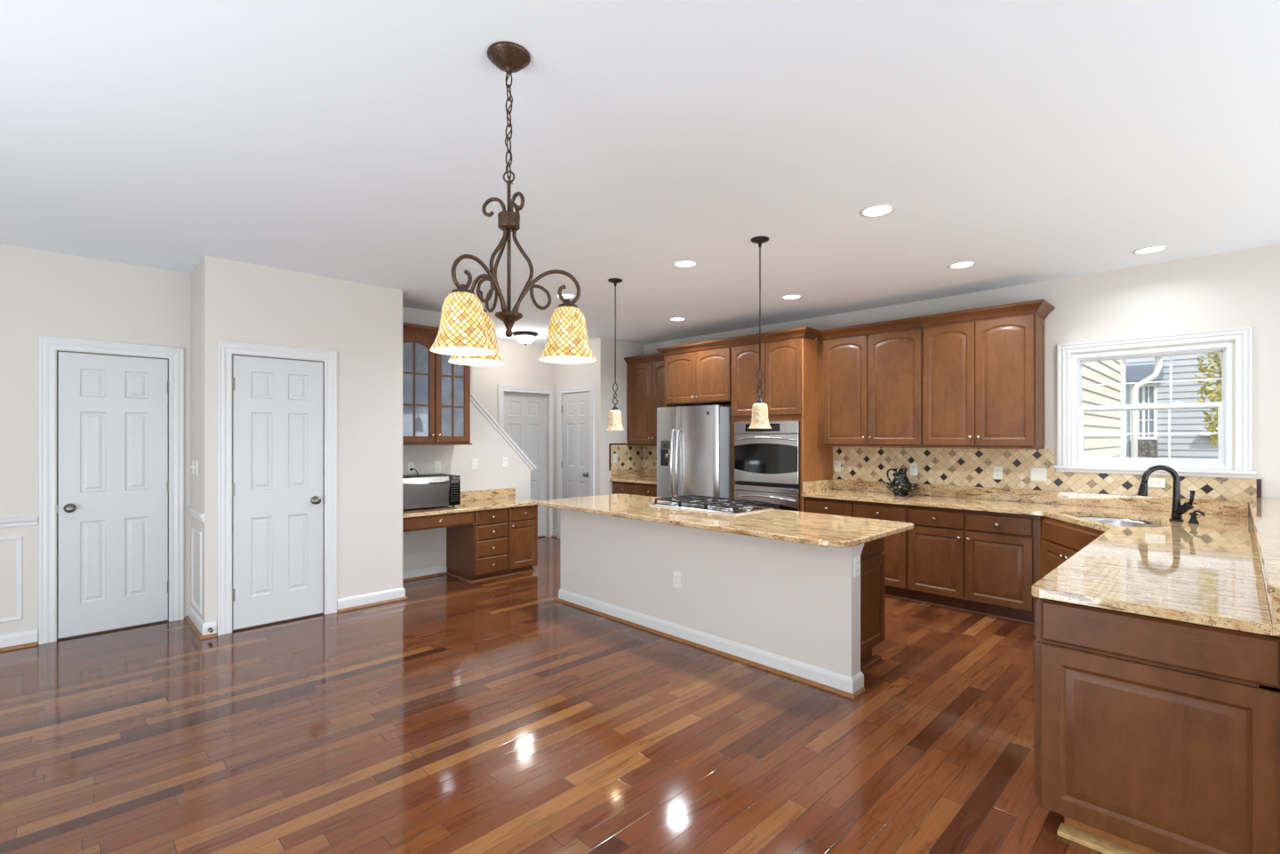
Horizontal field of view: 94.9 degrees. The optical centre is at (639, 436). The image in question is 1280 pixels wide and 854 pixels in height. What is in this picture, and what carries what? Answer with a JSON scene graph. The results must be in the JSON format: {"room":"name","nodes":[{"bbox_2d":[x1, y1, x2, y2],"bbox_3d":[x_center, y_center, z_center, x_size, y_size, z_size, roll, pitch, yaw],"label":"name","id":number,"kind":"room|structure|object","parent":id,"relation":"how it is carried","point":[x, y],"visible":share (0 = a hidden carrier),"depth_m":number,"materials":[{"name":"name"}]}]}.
{"room":"kitchen","nodes":[
{"label":"kitchen","id":0,"kind":"room"},
{"bbox_2d":[0,243,190,644],"bbox_3d":[-5.027,0.070,3.343,3.935,2.740,0.130,0,0,-45],"label":"wall","id":1,"kind":"structure","parent":0,"point":[44,293],"depth_m":4.10,"materials":[{"name":"paint"}]},
{"bbox_2d":[0,536,23,623],"bbox_3d":[-4.504,0.967,3.759,0.765,0.577,0.012,0,0,-45],"label":"trim","id":2,"kind":"structure","parent":1,"relation":"attached to","point":[19,540],"depth_m":4.01,"materials":[{"name":"white paint"}]},
{"bbox_2d":[0,629,37,651],"bbox_3d":[-5.273,1.388,2.987,3.086,0.104,0.032,0,0,-45],"label":"baseboard","id":3,"kind":"structure","parent":1,"relation":"attached to","point":[12,641],"depth_m":4.01,"materials":[{"name":"white paint"}]},
{"bbox_2d":[0,516,38,527],"bbox_3d":[-5.274,0.582,2.990,3.088,0.060,0.026,0,0,-45],"label":"trim","id":4,"kind":"structure","parent":1,"relation":"attached to","point":[31,520],"depth_m":4.01,"materials":[{"name":"white paint"}]},
{"bbox_2d":[38,336,183,644],"bbox_3d":[-3.889,0.369,4.359,0.803,2.141,0.021,0,0,-45],"label":"trim","id":5,"kind":"structure","parent":1,"relation":"attached to","point":[48,347],"depth_m":4.14,"materials":[{"name":"white paint"}]},
{"bbox_2d":[56,352,168,638],"bbox_3d":[-3.885,0.412,4.360,0.631,2.028,0.101,0,0,-45],"label":"door","id":6,"kind":"structure","parent":1,"relation":"in","point":[114,483],"depth_m":4.36,"materials":[{"name":"white paint"}]},
{"bbox_2d":[190,259,201,618],"bbox_3d":[-3.355,0.070,4.535,0.120,2.740,0.520,0,0,-45],"label":"wall","id":7,"kind":"structure","parent":0,"point":[196,276],"depth_m":4.48,"materials":[{"name":"paint"}]},
{"bbox_2d":[190,459,193,474],"bbox_3d":[-3.472,0.235,4.554,0.018,0.115,0.070,0,0,-45],"label":"light switch","id":8,"kind":"object","parent":7,"relation":"attached to","point":[192,466],"visible":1,"depth_m":4.55,"materials":[{"name":"white plastic"}]},
{"bbox_2d":[186,506,204,522],"bbox_3d":[-3.361,0.582,4.436,0.026,0.060,0.652,0,0,-45],"label":"trim","id":9,"kind":"structure","parent":7,"relation":"attached to","point":[192,511],"depth_m":4.37,"materials":[{"name":"white paint"}]},
{"bbox_2d":[191,526,201,614],"bbox_3d":[-3.343,0.994,4.428,0.012,0.603,0.410,0,0,-45],"label":"trim","id":10,"kind":"structure","parent":7,"relation":"attached to","point":[193,528],"depth_m":4.50,"materials":[{"name":"white paint"}]},
{"bbox_2d":[194,460,198,475],"bbox_3d":[-3.345,0.235,4.426,0.018,0.115,0.070,0,0,-45],"label":"light switch","id":11,"kind":"object","parent":7,"relation":"attached to","point":[196,461],"visible":1,"depth_m":4.41,"materials":[{"name":"white plastic"}]},
{"bbox_2d":[184,605,216,639],"bbox_3d":[-3.328,1.388,4.448,0.102,0.104,0.682,0,0,-45],"label":"baseboard","id":12,"kind":"structure","parent":7,"relation":"attached to","point":[196,622],"depth_m":4.26,"materials":[{"name":"white paint"}]},
{"bbox_2d":[201,256,402,630],"bbox_3d":[-2.661,0.070,4.764,1.430,2.740,0.130,0,0,-45],"label":"wall","id":13,"kind":"structure","parent":0,"point":[243,302],"depth_m":4.88,"materials":[{"name":"paint"}]},
{"bbox_2d":[216,340,336,635],"bbox_3d":[-2.777,0.369,4.543,0.807,2.141,0.021,0,0,-45],"label":"trim","id":14,"kind":"structure","parent":13,"relation":"attached to","point":[225,349],"depth_m":4.32,"materials":[{"name":"white paint"}]},
{"bbox_2d":[232,355,324,630],"bbox_3d":[-2.776,0.412,4.541,0.628,2.028,0.101,0,0,-45],"label":"door","id":15,"kind":"structure","parent":13,"relation":"in","point":[278,498],"depth_m":4.54,"materials":[{"name":"white paint"}]},
{"bbox_2d":[336,564,444,612],"bbox_3d":[-2.311,1.388,5.492,0.509,0.104,1.363,0,0,1],"label":"baseboard","id":16,"kind":"structure","parent":13,"relation":"attached to","point":[366,600],"depth_m":5.11,"materials":[{"name":"white paint"}]},
{"bbox_2d":[472,339,551,536],"bbox_3d":[-2.273,0.070,7.610,3.050,2.740,0.190,0,0,-45],"label":"wall","id":17,"kind":"structure","parent":0,"point":[523,366],"depth_m":8.03,"materials":[{"name":"paint"}]},
{"bbox_2d":[504,392,546,536],"bbox_3d":[-1.606,0.412,8.210,0.755,2.028,0.101,0,0,-45],"label":"door","id":18,"kind":"structure","parent":17,"relation":"in","point":[524,414],"depth_m":8.31,"materials":[{"name":"white paint"}]},
{"bbox_2d":[497,384,552,536],"bbox_3d":[-1.564,0.369,8.162,0.927,2.141,0.021,0,0,-45],"label":"trim","id":19,"kind":"structure","parent":17,"relation":"attached to","point":[501,388],"depth_m":8.35,"materials":[{"name":"white paint"}]},
{"bbox_2d":[504,392,546,536],"bbox_3d":[-1.616,0.417,8.215,0.735,2.045,0.011,0,0,-45],"label":"trim","id":20,"kind":"structure","parent":17,"relation":"attached to","point":[504,392],"depth_m":8.46,"materials":[{"name":"white paint"}]},
{"bbox_2d":[402,306,644,573],"bbox_3d":[-1.287,0.070,7.035,3.957,2.740,0.135,0,0,-45],"label":"wall","id":21,"kind":"structure","parent":0,"point":[424,548],"depth_m":6.51,"materials":[{"name":"paint"}]},
{"bbox_2d":[407,462,414,473],"bbox_3d":[-2.310,0.310,5.924,0.070,0.115,0.008,0,0,-45],"label":"wall outlet","id":22,"kind":"object","parent":21,"relation":"attached to","point":[410,465],"visible":1,"depth_m":5.92,"materials":[{"name":"white plastic"}]},
{"bbox_2d":[402,322,471,445],"bbox_3d":[-2.094,-0.490,5.852,0.867,1.143,0.414,0,0,-45],"label":"upper cabinet","id":23,"kind":"object","parent":21,"relation":"attached to","point":[436,390],"visible":0.72,"depth_m":5.69,"materials":[{"name":"brown wood"}]},
{"bbox_2d":[434,461,440,471],"bbox_3d":[-2.107,0.310,6.124,0.070,0.115,0.008,0,0,-45],"label":"wall outlet","id":24,"kind":"object","parent":21,"relation":"attached to","point":[437,464],"visible":1,"depth_m":6.12,"materials":[{"name":"white plastic"}]},
{"bbox_2d":[472,458,477,469],"bbox_3d":[-1.804,0.297,6.423,0.070,0.115,0.008,0,0,-45],"label":"wall outlet","id":25,"kind":"object","parent":21,"relation":"attached to","point":[474,460],"visible":1,"depth_m":6.42,"materials":[{"name":"white plastic"}]},
{"bbox_2d":[470,392,536,471],"bbox_3d":[-1.606,-0.041,6.710,0.892,0.886,0.190,0,0,-45],"label":"trim","id":26,"kind":"structure","parent":21,"relation":"attached to","point":[473,399],"depth_m":6.64,"materials":[{"name":"white paint"}]},
{"bbox_2d":[502,456,507,467],"bbox_3d":[-1.538,0.290,6.686,0.070,0.115,0.008,0,0,-45],"label":"wall outlet","id":27,"kind":"object","parent":21,"relation":"attached to","point":[505,459],"visible":1,"depth_m":6.69,"materials":[{"name":"white plastic"}]},
{"bbox_2d":[552,337,600,530],"bbox_3d":[-0.848,0.070,8.138,0.120,2.740,1.060,0,0,-45],"label":"wall","id":28,"kind":"structure","parent":0,"point":[586,373],"depth_m":8.02,"materials":[{"name":"paint"}]},
{"bbox_2d":[551,529,557,537],"bbox_3d":[-1.229,1.388,8.416,0.032,0.104,0.130,0,0,-45],"label":"baseboard","id":29,"kind":"structure","parent":28,"relation":"attached to","point":[554,532],"depth_m":8.41,"materials":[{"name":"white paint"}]},
{"bbox_2d":[561,392,589,498],"bbox_3d":[-0.897,0.412,8.084,0.101,2.028,0.635,0,0,-45],"label":"door","id":30,"kind":"structure","parent":28,"relation":"in","point":[575,408],"depth_m":8.10,"materials":[{"name":"white paint"}]},
{"bbox_2d":[557,384,594,538],"bbox_3d":[-0.893,0.369,8.083,0.021,2.141,0.807,0,0,-45],"label":"trim","id":31,"kind":"structure","parent":28,"relation":"attached to","point":[590,388],"depth_m":8.07,"materials":[{"name":"white paint"}]},
{"bbox_2d":[0,536,1260,853],"bbox_3d":[0.021,1.470,2.970,10.600,0.060,10.600,0,0,-45],"label":"floor","id":32,"kind":"structure","parent":0,"point":[497,716],"depth_m":2.82,"materials":[{"name":"brown wood"}]},
{"bbox_2d":[445,504,537,583],"bbox_3d":[-1.556,1.084,6.228,0.765,0.712,0.634,0,0,-45],"label":"base cabinet","id":33,"kind":"object","parent":32,"relation":"on","point":[500,542],"visible":0.99,"depth_m":6.00,"materials":[{"name":"brown wood"}]},
{"bbox_2d":[402,488,539,518],"bbox_3d":[-1.787,0.657,6.009,1.562,0.140,0.622,0,0,-45],"label":"countertop","id":34,"kind":"structure","parent":33,"relation":"on","point":[494,499],"depth_m":6.14,"materials":[{"name":"beige stone"}]},
{"bbox_2d":[402,473,460,510],"bbox_3d":[-2.122,0.537,5.744,0.595,0.310,0.421,0,0,-45],"label":"microwave","id":35,"kind":"object","parent":34,"relation":"on","point":[433,490],"visible":0.84,"depth_m":5.61,"materials":[{"name":"silver metal"}]},
{"bbox_2d":[402,511,473,532],"bbox_3d":[-2.033,0.794,5.665,0.728,0.132,0.502,0,0,-45],"label":"drawer","id":36,"kind":"object","parent":34,"relation":"attached to","point":[464,518],"visible":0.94,"depth_m":5.49,"materials":[{"name":"brown wood"}]},
{"bbox_2d":[612,480,656,496],"bbox_3d":[0.165,1.015,7.717,0.651,0.850,0.957,0,0,-45],"label":"base cabinet","id":37,"kind":"object","parent":32,"relation":"on","point":[618,487],"visible":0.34,"depth_m":7.54,"materials":[{"name":"brown wood"}]},
{"bbox_2d":[609,468,656,484],"bbox_3d":[0.165,0.519,7.718,0.649,0.139,0.958,0,0,-45],"label":"countertop","id":38,"kind":"structure","parent":37,"relation":"on","point":[649,476],"depth_m":7.97,"materials":[{"name":"beige stone"}]},
{"bbox_2d":[656,404,731,501],"bbox_3d":[0.752,0.535,6.912,0.886,1.770,0.937,0,0,-45],"label":"refrigerator","id":39,"kind":"object","parent":32,"relation":"on","point":[694,443],"visible":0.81,"depth_m":6.54,"materials":[{"name":"silver metal"}]},
{"bbox_2d":[555,509,884,699],"bbox_3d":[0.487,1.015,4.462,0.764,0.850,2.734,0,0,-45],"label":"kitchen island","id":40,"kind":"object","parent":32,"relation":"on","point":[798,612],"visible":0.84,"depth_m":3.81,"materials":[{"name":"paint"}]},
{"bbox_2d":[672,571,680,588],"bbox_3d":[0.263,1.019,4.184,0.008,0.115,0.070,0,0,-45],"label":"wall outlet","id":41,"kind":"object","parent":40,"relation":"attached to","point":[676,576],"visible":1,"depth_m":4.18,"materials":[{"name":"white plastic"}]},
{"bbox_2d":[537,494,913,547],"bbox_3d":[0.430,0.572,4.420,1.010,0.034,2.810,0,0,-45],"label":"island countertop","id":42,"kind":"structure","parent":40,"relation":"on","point":[822,530],"depth_m":3.86,"materials":[{"name":"beige stone"}]},
{"bbox_2d":[649,495,774,515],"bbox_3d":[0.556,0.526,4.635,0.500,0.056,0.840,0,0,-45],"label":"gas cooktop","id":43,"kind":"object","parent":42,"relation":"in","point":[699,504],"visible":1,"depth_m":4.54,"materials":[{"name":"silver metal"}]},
{"bbox_2d":[853,555,860,577],"bbox_3d":[1.222,0.730,3.304,0.070,0.115,0.008,0,0,-45],"label":"wall outlet","id":44,"kind":"object","parent":40,"relation":"attached to","point":[857,559],"visible":1,"depth_m":3.30,"materials":[{"name":"white plastic"}]},
{"bbox_2d":[727,326,832,511],"bbox_3d":[1.531,0.181,6.310,0.681,2.517,0.953,0,0,-45],"label":"tall cabinet","id":45,"kind":"object","parent":32,"relation":"on","point":[789,356],"visible":0.48,"depth_m":6.01,"materials":[{"name":"brown wood"}]},
{"bbox_2d":[734,421,799,511],"bbox_3d":[1.450,0.456,6.267,0.527,1.228,0.776,0,0,-45],"label":"wall oven","id":46,"kind":"object","parent":45,"relation":"in","point":[767,460],"visible":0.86,"depth_m":6.08,"materials":[{"name":"silver metal"}]},
{"bbox_2d":[804,496,911,600],"bbox_3d":[2.181,1.015,5.673,0.651,0.850,1.007,0,0,-45],"label":"base cabinet","id":47,"kind":"object","parent":32,"relation":"on","point":[896,546],"visible":0.3,"depth_m":5.24,"materials":[{"name":"brown wood"}]},
{"bbox_2d":[800,479,1271,636],"bbox_3d":[1.963,0.519,3.998,3.313,0.139,3.086,0,0,-45],"label":"countertop","id":48,"kind":"structure","parent":47,"relation":"on","point":[1208,572],"depth_m":2.84,"materials":[{"name":"beige stone"}]},
{"bbox_2d":[886,468,911,485],"bbox_3d":[2.451,0.419,5.536,0.186,0.241,0.168,0,0,-8],"label":"water pitcher","id":49,"kind":"object","parent":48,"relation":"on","point":[900,478],"visible":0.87,"depth_m":5.49,"materials":[{"name":"black ceramic"}]},
{"bbox_2d":[883,482,919,495],"bbox_3d":[2.461,0.498,5.537,0.312,0.112,0.312,0,0,-45],"label":"bowl","id":50,"kind":"object","parent":48,"relation":"on","point":[897,490],"visible":0.91,"depth_m":5.46,"materials":[{"name":"black ceramic"}]},
{"bbox_2d":[1077,516,1162,527],"bbox_3d":[3.264,0.682,3.964,0.506,0.182,0.787,0,0,9],"label":"sink","id":51,"kind":"object","parent":48,"relation":"in","point":[1120,522],"visible":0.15,"depth_m":4.23,"materials":[{"name":"silver metal"}]},
{"bbox_2d":[1136,464,1195,521],"bbox_3d":[3.479,0.371,3.897,0.292,0.367,0.104,0,0,29],"label":"kitchen faucet","id":52,"kind":"object","parent":48,"relation":"on","point":[1178,509],"visible":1,"depth_m":3.87,"materials":[{"name":"black metal"}]},
{"bbox_2d":[1188,510,1205,523],"bbox_3d":[3.554,0.512,3.742,0.049,0.085,0.098,0,0,-15],"label":"soap dispenser","id":53,"kind":"object","parent":48,"relation":"on","point":[1193,519],"visible":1,"depth_m":3.75,"materials":[{"name":"black metal"}]},
{"bbox_2d":[908,504,1038,624],"bbox_3d":[2.869,1.015,4.974,0.651,0.850,0.953,0,0,-45],"label":"base cabinet","id":54,"kind":"object","parent":32,"relation":"on","point":[983,563],"visible":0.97,"depth_m":4.74,"materials":[{"name":"brown wood"}]},
{"bbox_2d":[1038,515,1155,599],"bbox_3d":[3.363,1.015,4.018,1.291,0.850,1.099,0,0,-45],"label":"base cabinet","id":55,"kind":"object","parent":32,"relation":"on","point":[1059,540],"visible":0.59,"depth_m":4.16,"materials":[{"name":"brown wood"}]},
{"bbox_2d":[1033,598,1279,853],"bbox_3d":[2.385,1.015,2.682,2.038,0.850,0.666,0,0,-45],"label":"base cabinet","id":56,"kind":"object","parent":32,"relation":"on","point":[1153,735],"visible":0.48,"depth_m":1.95,"materials":[{"name":"brown wood"}]},
{"bbox_2d":[1248,497,1279,691],"bbox_3d":[3.149,0.930,2.704,3.441,1.020,0.448,0,0,-45],"label":"raised bar","id":57,"kind":"object","parent":32,"relation":"on","point":[1265,513],"visible":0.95,"depth_m":2.29,"materials":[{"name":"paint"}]},
{"bbox_2d":[0,0,1279,345],"bbox_3d":[-0.275,-1.350,1.133,10.800,0.100,12.800,0,0,-45],"label":"ceiling","id":58,"kind":"structure","parent":0,"point":[363,141],"depth_m":2.55,"materials":[{"name":"paint"}]},
{"bbox_2d":[429,40,596,366],"bbox_3d":[-0.478,-0.783,2.021,0.555,1.032,0.481,0,0,-45],"label":"chandelier","id":59,"kind":"object","parent":58,"relation":"hanging from","point":[467,332],"visible":1,"depth_m":1.98,"materials":[{"name":"yellow glass"}]},
{"bbox_2d":[512,331,537,345],"bbox_3d":[-1.440,-1.222,7.376,0.320,0.155,0.320,0,0,-45],"label":"flush ceiling light","id":60,"kind":"object","parent":58,"relation":"attached to","point":[525,338],"visible":0.99,"depth_m":7.28,"materials":[{"name":"glass"}]},
{"bbox_2d":[554,293,575,298],"bbox_3d":[-0.689,-1.297,5.421,0.190,0.005,0.190,0,0,-45],"label":"recessed light","id":61,"kind":"object","parent":58,"relation":"in","point":[564,295],"visible":0.76,"depth_m":5.42,"materials":[{"name":"white paint"}]},
{"bbox_2d":[606,278,623,430],"bbox_3d":[-0.206,-0.677,4.869,0.154,1.244,0.154,0,0,-45],"label":"pendant light","id":62,"kind":"object","parent":58,"relation":"hanging from","point":[615,423],"visible":1,"depth_m":4.85,"materials":[{"name":"glass"}]},
{"bbox_2d":[668,317,686,320],"bbox_3d":[0.412,-1.297,6.485,0.190,0.005,0.190,0,0,-45],"label":"recessed light","id":63,"kind":"object","parent":58,"relation":"in","point":[673,318],"visible":1,"depth_m":6.48,"materials":[{"name":"white paint"}]},
{"bbox_2d":[672,260,697,268],"bbox_3d":[0.338,-1.297,4.414,0.190,0.005,0.190,0,0,-45],"label":"recessed light","id":64,"kind":"object","parent":58,"relation":"in","point":[684,264],"visible":1,"depth_m":4.42,"materials":[{"name":"white paint"}]},
{"bbox_2d":[748,236,771,428],"bbox_3d":[0.788,-0.677,3.862,0.154,1.244,0.154,0,0,-45],"label":"pendant light","id":65,"kind":"object","parent":58,"relation":"hanging from","point":[760,420],"visible":1,"depth_m":3.84,"materials":[{"name":"glass"}]},
{"bbox_2d":[781,294,801,299],"bbox_3d":[1.407,-1.297,5.459,0.190,0.005,0.190,0,0,-45],"label":"recessed light","id":66,"kind":"object","parent":58,"relation":"in","point":[792,296],"visible":1,"depth_m":5.46,"materials":[{"name":"white paint"}]},
{"bbox_2d":[859,204,895,217],"bbox_3d":[1.364,-1.297,3.376,0.190,0.005,0.190,0,0,-45],"label":"recessed light","id":67,"kind":"object","parent":58,"relation":"in","point":[878,210],"visible":1,"depth_m":3.38,"materials":[{"name":"white paint"}]},
{"bbox_2d":[947,261,975,269],"bbox_3d":[2.432,-1.297,4.441,0.190,0.005,0.190,0,0,-45],"label":"recessed light","id":68,"kind":"object","parent":58,"relation":"in","point":[964,264],"visible":1,"depth_m":4.44,"materials":[{"name":"white paint"}]},
{"bbox_2d":[1132,245,1167,255],"bbox_3d":[3.544,-1.297,4.082,0.190,0.005,0.190,0,0,-45],"label":"recessed light","id":69,"kind":"object","parent":58,"relation":"in","point":[1158,248],"visible":1,"depth_m":4.08,"materials":[{"name":"white paint"}]},
{"bbox_2d":[644,244,1279,517],"bbox_3d":[3.290,0.070,5.112,0.140,2.740,9.060,0,0,-45],"label":"wall","id":70,"kind":"structure","parent":0,"point":[1237,289],"depth_m":4.40,"materials":[{"name":"paint"}]},
{"bbox_2d":[608,443,656,470],"bbox_3d":[0.160,0.269,7.715,0.661,0.360,0.957,0,0,-45],"label":"tile backsplash","id":71,"kind":"structure","parent":70,"relation":"attached to","point":[628,457],"depth_m":8.11,"materials":[{"name":"tile"}]},
{"bbox_2d":[613,454,616,462],"bbox_3d":[-0.331,0.285,7.884,0.070,0.115,0.008,0,0,-45],"label":"wall outlet","id":72,"kind":"object","parent":71,"relation":"attached to","point":[614,455],"visible":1,"depth_m":7.88,"materials":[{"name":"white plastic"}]},
{"bbox_2d":[624,352,664,446],"bbox_3d":[0.256,-0.478,7.806,0.396,1.197,0.955,0,0,-45],"label":"upper cabinet","id":73,"kind":"object","parent":70,"relation":"attached to","point":[645,372],"visible":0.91,"depth_m":7.79,"materials":[{"name":"brown wood"}]},
{"bbox_2d":[656,338,731,407],"bbox_3d":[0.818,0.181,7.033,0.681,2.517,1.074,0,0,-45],"label":"upper cabinet","id":74,"kind":"object","parent":70,"relation":"attached to","point":[700,373],"visible":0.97,"depth_m":6.79,"materials":[{"name":"brown wood"}]},
{"bbox_2d":[816,316,924,447],"bbox_3d":[2.278,-0.488,5.755,0.396,1.177,1.026,0,0,-45],"label":"upper cabinet","id":75,"kind":"object","parent":70,"relation":"attached to","point":[870,375],"visible":0.95,"depth_m":5.60,"materials":[{"name":"brown wood"}]},
{"bbox_2d":[919,299,1054,449],"bbox_3d":[2.966,-0.488,5.057,0.396,1.177,0.932,0,0,-45],"label":"upper cabinet","id":76,"kind":"object","parent":70,"relation":"attached to","point":[983,368],"visible":1,"depth_m":4.92,"materials":[{"name":"brown wood"}]},
{"bbox_2d":[832,447,1261,502],"bbox_3d":[3.156,0.275,5.139,0.011,0.348,3.135,0,0,-45],"label":"tile backsplash","id":77,"kind":"structure","parent":70,"relation":"attached to","point":[972,468],"depth_m":5.12,"materials":[{"name":"tile"}]},
{"bbox_2d":[834,460,840,471],"bbox_3d":[2.089,0.312,6.210,0.008,0.115,0.070,0,0,-45],"label":"wall outlet","id":78,"kind":"object","parent":77,"relation":"attached to","point":[837,464],"visible":1,"depth_m":6.21,"materials":[{"name":"white plastic"}]},
{"bbox_2d":[909,463,917,475],"bbox_3d":[2.633,0.315,5.659,0.008,0.115,0.070,0,0,-45],"label":"wall outlet","id":79,"kind":"object","parent":77,"relation":"attached to","point":[913,468],"visible":1,"depth_m":5.66,"materials":[{"name":"white plastic"}]},
{"bbox_2d":[992,466,1002,479],"bbox_3d":[3.135,0.316,5.149,0.008,0.115,0.070,0,0,-45],"label":"wall outlet","id":80,"kind":"object","parent":77,"relation":"attached to","point":[997,471],"visible":1,"depth_m":5.15,"materials":[{"name":"white plastic"}]},
{"bbox_2d":[1030,467,1047,481],"bbox_3d":[3.343,0.318,4.933,0.018,0.115,0.116,0,0,-45],"label":"light switch","id":81,"kind":"object","parent":77,"relation":"attached to","point":[1036,474],"visible":1,"depth_m":4.93,"materials":[{"name":"white plastic"}]},
{"bbox_2d":[1147,478,1165,487],"bbox_3d":[3.866,0.345,4.409,0.008,0.070,0.115,0,0,-45],"label":"wall outlet","id":82,"kind":"object","parent":77,"relation":"attached to","point":[1157,483],"visible":0.96,"depth_m":4.40,"materials":[{"name":"white plastic"}]},
{"bbox_2d":[1054,326,1255,479],"bbox_3d":[3.860,-0.237,4.477,0.140,1.051,1.150,0,0,-45],"label":"window","id":83,"kind":"structure","parent":70,"relation":"in","point":[1135,411],"depth_m":4.43,"materials":[{"name":"white paint"}]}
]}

